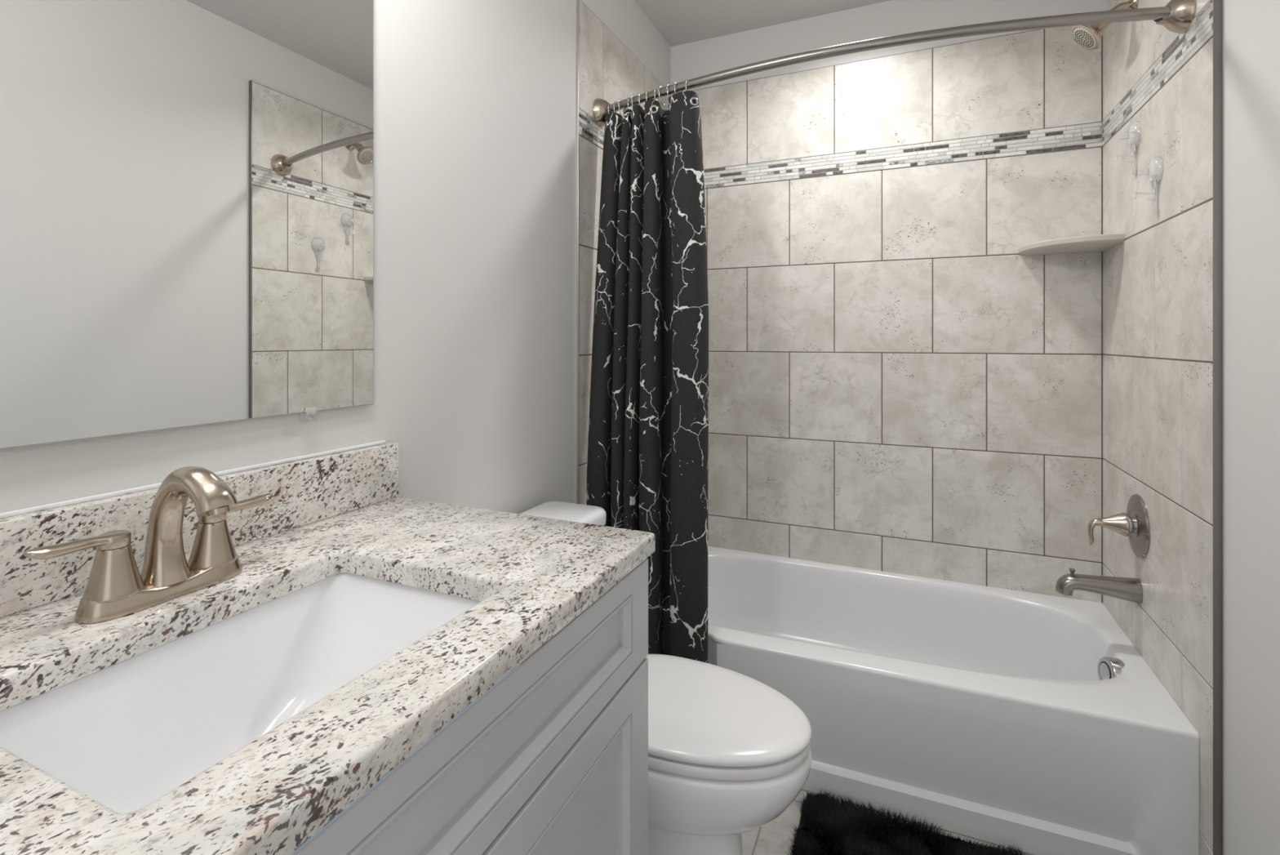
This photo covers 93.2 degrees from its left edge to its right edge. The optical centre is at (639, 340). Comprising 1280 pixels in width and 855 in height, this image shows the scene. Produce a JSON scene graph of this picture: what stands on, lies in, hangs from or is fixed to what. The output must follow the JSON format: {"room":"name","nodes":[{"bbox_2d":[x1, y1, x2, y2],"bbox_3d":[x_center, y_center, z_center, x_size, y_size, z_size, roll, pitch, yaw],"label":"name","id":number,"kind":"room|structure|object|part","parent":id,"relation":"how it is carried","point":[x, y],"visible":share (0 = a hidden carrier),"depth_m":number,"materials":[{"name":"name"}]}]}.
{"room":"bathroom","nodes":[
{"label":"bathroom","id":0,"kind":"room"},
{"bbox_2d":[0,0,671,513],"bbox_3d":[-0.522,-0.018,1.196,0.108,2.441,3.209,0,0,24],"label":"wall","id":1,"kind":"structure","parent":0,"point":[475,100],"depth_m":1.41,"materials":[{"name":"white paint"}]},
{"bbox_2d":[0,0,373,449],"bbox_3d":[-0.673,-0.349,0.716,0.005,0.936,0.890,0,0,23],"label":"mirror","id":2,"kind":"object","parent":1,"relation":"attached to","point":[187,186],"visible":1,"depth_m":0.83,"materials":[{"name":"grey mirror"}]},
{"bbox_2d":[0,440,398,617],"bbox_3d":[-0.654,0.244,0.750,0.030,0.106,0.892,0,0,24],"label":"backsplash","id":3,"kind":"structure","parent":1,"relation":"attached to","point":[305,489],"depth_m":0.82,"materials":[{"name":"stone"}]},
{"bbox_2d":[299,406,316,421],"bbox_3d":[-0.549,0.122,1.002,0.017,0.022,0.018,0,0,24],"label":"mirror clip","id":4,"kind":"object","parent":1,"relation":"attached to","point":[310,413],"visible":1,"depth_m":1.00,"materials":[{"name":"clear plastic"}]},
{"bbox_2d":[576,0,578,503],"bbox_3d":[-0.189,0.083,1.825,0.010,2.240,0.003,0,0,24],"label":"trim","id":5,"kind":"structure","parent":1,"relation":"attached to","point":[577,1],"depth_m":1.82,"materials":[{"name":"silver metal"}]},
{"bbox_2d":[592,0,1195,127],"bbox_3d":[0.525,-0.732,1.604,1.478,0.088,0.183,0,0,24],"label":"curtain rod","id":6,"kind":"object","parent":1,"relation":"attached to","point":[1177,15],"visible":0.88,"depth_m":1.44,"materials":[{"name":"silver metal"}]},
{"bbox_2d":[586,90,708,662],"bbox_3d":[0.025,0.131,1.795,0.384,1.674,0.152,0,0,24],"label":"shower curtain","id":7,"kind":"object","parent":6,"relation":"hanging from","point":[648,436],"visible":0.84,"depth_m":1.74,"materials":[{"name":"black fabric"}]},
{"bbox_2d":[657,85,667,105],"bbox_3d":[0.067,-0.722,1.786,0.003,0.055,0.043,0,0,41],"label":"curtain ring","id":8,"kind":"object","parent":6,"relation":"hanging from","point":[660,86],"visible":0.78,"depth_m":1.78,"materials":[{"name":"silver metal"}]},
{"bbox_2d":[633,0,890,46],"bbox_3d":[0.204,-1.288,0.873,1.699,0.100,3.209,0,0,24],"label":"ceiling","id":9,"kind":"structure","parent":0,"point":[679,22],"depth_m":2.29,"materials":[{"name":"grey paint"}]},
{"bbox_2d":[742,789,1032,854],"bbox_3d":[0.182,1.228,0.823,1.499,0.050,3.100,0,0,24],"label":"floor","id":10,"kind":"structure","parent":0,"point":[771,837],"depth_m":1.47,"materials":[{"name":"tile"}]},
{"bbox_2d":[290,558,648,854],"bbox_3d":[-0.415,0.765,0.642,0.552,0.876,0.875,0,0,24],"label":"vanity cabinet","id":11,"kind":"object","parent":10,"relation":"on","point":[552,758],"visible":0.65,"depth_m":0.67,"materials":[{"name":"grey paint"}]},
{"bbox_2d":[0,496,655,854],"bbox_3d":[-0.410,0.312,0.642,0.557,0.030,0.892,0,0,24],"label":"countertop","id":12,"kind":"structure","parent":11,"relation":"on","point":[531,576],"depth_m":0.58,"materials":[{"name":"stone"}]},
{"bbox_2d":[22,466,272,623],"bbox_3d":[-0.553,0.221,0.709,0.173,0.152,0.192,0,0,-18],"label":"sink faucet","id":13,"kind":"object","parent":12,"relation":"on","point":[115,588],"visible":1,"depth_m":0.68,"materials":[{"name":"silver metal"}]},
{"bbox_3d":[-0.589,0.216,0.635,0.029,0.018,0.090,0,0,24],"label":"lever","id":14,"kind":"part","parent":13,"relation":"part of","materials":[{"name":"silver metal"}]},
{"bbox_3d":[-0.556,0.285,0.710,0.056,0.022,0.167,0,0,24],"label":"plate","id":15,"kind":"part","parent":13,"relation":"part of","materials":[{"name":"silver metal"}]},
{"bbox_3d":[-0.519,0.215,0.694,0.136,0.140,0.051,0,0,24],"label":"spout","id":16,"kind":"part","parent":13,"relation":"part of","materials":[{"name":"silver metal"}]},
{"bbox_3d":[-0.523,0.216,0.785,0.029,0.018,0.090,0,0,24],"label":"lever","id":17,"kind":"part","parent":13,"relation":"part of","materials":[{"name":"silver metal"}]},
{"bbox_2d":[0,572,480,813],"bbox_3d":[-0.371,0.413,0.618,0.325,0.172,0.435,0,0,24],"label":"sink","id":18,"kind":"object","parent":12,"relation":"in","point":[124,735],"visible":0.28,"depth_m":0.69,"materials":[{"name":"white ceramic"}]},
{"bbox_3d":[-0.083,0.789,0.733,0.019,0.604,0.432,0,0,24],"label":"door","id":19,"kind":"part","parent":11,"relation":"part of","materials":[{"name":"grey paint"}]},
{"bbox_2d":[519,501,811,854],"bbox_3d":[0.002,0.818,1.324,0.725,0.770,0.402,0,0,24],"label":"toilet","id":20,"kind":"object","parent":10,"relation":"on","point":[729,752],"visible":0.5,"depth_m":1.16,"materials":[{"name":"white ceramic"}]},
{"bbox_3d":[-0.243,0.454,1.433,0.189,0.041,0.402,0,0,24],"label":"tank lid","id":21,"kind":"part","parent":20,"relation":"part of","materials":[{"name":"white ceramic"}]},
{"bbox_3d":[0.113,0.767,1.274,0.482,0.021,0.335,0,0,24],"label":"lid","id":22,"kind":"part","parent":20,"relation":"part of","materials":[{"name":"white plastic"}]},
{"bbox_3d":[0.111,0.793,1.275,0.482,0.021,0.334,0,0,24],"label":"seat","id":23,"kind":"part","parent":20,"relation":"part of","materials":[{"name":"white plastic"}]},
{"bbox_3d":[0.109,1.006,1.276,0.490,0.394,0.332,0,0,24],"label":"bowl","id":24,"kind":"part","parent":20,"relation":"part of","materials":[{"name":"white ceramic"}]},
{"bbox_2d":[786,788,1029,854],"bbox_3d":[0.685,1.186,1.212,0.799,0.032,0.520,0,0,24],"label":"bath mat","id":25,"kind":"object","parent":10,"relation":"on","point":[826,826],"visible":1,"depth_m":1.45,"materials":[{"name":"black fur"}]},
{"bbox_2d":[707,546,1199,854],"bbox_3d":[0.661,1.019,1.909,1.476,0.364,0.725,0,0,24],"label":"bathtub","id":26,"kind":"object","parent":10,"relation":"on","point":[1032,721],"visible":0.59,"depth_m":1.54,"materials":[{"name":"white ceramic"}]},
{"bbox_3d":[1.225,0.875,1.594,0.009,0.045,0.045,0,0,9],"label":"plate","id":27,"kind":"part","parent":26,"relation":"part of","materials":[{"name":"silver metal"}]},
{"bbox_2d":[671,0,1106,603],"bbox_3d":[0.833,-0.018,2.289,1.499,2.441,0.110,0,0,24],"label":"wall","id":28,"kind":"structure","parent":0,"point":[895,386],"depth_m":2.17,"materials":[{"name":"beige tile"}]},
{"bbox_2d":[1017,232,1124,255],"bbox_3d":[1.332,-0.296,1.887,0.232,0.026,0.222,0,0,24],"label":"corner shelf","id":29,"kind":"object","parent":28,"relation":"attached to","point":[1099,242],"visible":1,"depth_m":1.84,"materials":[{"name":"beige"}]},
{"bbox_2d":[1102,0,1279,854],"bbox_3d":[0.928,-0.018,0.552,0.116,2.441,3.209,0,0,24],"label":"wall","id":30,"kind":"structure","parent":0,"point":[1157,282],"depth_m":1.29,"materials":[{"name":"beige tile"}]},
{"bbox_2d":[1055,568,1142,603],"bbox_3d":[1.261,0.675,1.670,0.190,0.070,0.060,0,0,24],"label":"tub spout","id":31,"kind":"object","parent":30,"relation":"attached to","point":[1128,588],"visible":1,"depth_m":1.65,"materials":[{"name":"silver metal"}]},
{"bbox_3d":[1.209,0.651,1.693,0.015,0.022,0.015,0,0,24],"label":"diverter knob","id":32,"kind":"part","parent":31,"relation":"part of","materials":[{"name":"silver metal"}]},
{"bbox_2d":[1071,0,1138,50],"bbox_3d":[1.293,-0.885,1.690,0.144,0.134,0.094,0,0,24],"label":"shower","id":33,"kind":"object","parent":30,"relation":"attached to","point":[1088,37],"visible":0.82,"depth_m":1.68,"materials":[{"name":"silver metal"}]},
{"bbox_3d":[1.256,-0.853,1.707,0.052,0.057,0.075,0,0,24],"label":"plate","id":34,"kind":"part","parent":33,"relation":"part of","materials":[{"name":"beige"}]},
{"bbox_3d":[1.329,-0.914,1.676,0.066,0.039,0.020,0,0,24],"label":"arm","id":35,"kind":"part","parent":33,"relation":"part of","materials":[{"name":"silver metal"}]},
{"bbox_2d":[1087,493,1150,558],"bbox_3d":[1.294,0.501,1.655,0.114,0.167,0.167,0,0,24],"label":"shower valve","id":36,"kind":"object","parent":30,"relation":"attached to","point":[1134,524],"visible":1,"depth_m":1.62,"materials":[{"name":"silver metal"}]},
{"bbox_3d":[1.281,0.518,1.661,0.086,0.098,0.064,0,0,24],"label":"lever","id":37,"kind":"part","parent":36,"relation":"part of","materials":[{"name":"silver metal"}]},
{"bbox_2d":[1114,120,1141,175],"bbox_3d":[1.331,-0.522,1.657,0.048,0.146,0.068,0,0,24],"label":"hook","id":38,"kind":"object","parent":30,"relation":"attached to","point":[1133,135],"visible":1,"depth_m":1.65,"materials":[{"name":"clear plastic"}]},
{"bbox_3d":[1.327,-0.558,1.659,0.023,0.014,0.012,0,0,24],"label":"lever","id":39,"kind":"part","parent":38,"relation":"part of","materials":[{"name":"white plastic"}]},
{"bbox_2d":[1127,120,1141,146],"bbox_3d":[1.344,-0.561,1.651,0.019,0.068,0.068,0,0,24],"label":"cup","id":40,"kind":"object","parent":38,"relation":"on","point":[1134,132],"depth_m":1.63,"materials":[{"name":"clear plastic"}]},
{"bbox_2d":[1133,155,1163,214],"bbox_3d":[1.269,-0.386,1.518,0.048,0.146,0.068,0,0,24],"label":"hook","id":41,"kind":"object","parent":30,"relation":"attached to","point":[1153,171],"visible":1,"depth_m":1.51,"materials":[{"name":"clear plastic"}]},
{"bbox_3d":[1.265,-0.422,1.520,0.023,0.014,0.012,0,0,24],"label":"lever","id":42,"kind":"part","parent":41,"relation":"part of","materials":[{"name":"white plastic"}]},
{"bbox_2d":[1146,155,1163,183],"bbox_3d":[1.282,-0.425,1.512,0.019,0.068,0.068,0,0,24],"label":"cup","id":43,"kind":"object","parent":41,"relation":"on","point":[1155,166],"depth_m":1.49,"materials":[{"name":"clear plastic"}]},
{"bbox_2d":[1213,0,1222,854],"bbox_3d":[1.175,0.083,1.230,0.016,2.240,0.002,0,0,24],"label":"trim","id":44,"kind":"structure","parent":30,"relation":"attached to","point":[1217,4],"depth_m":1.23,"materials":[{"name":"silver metal"}]}
]}

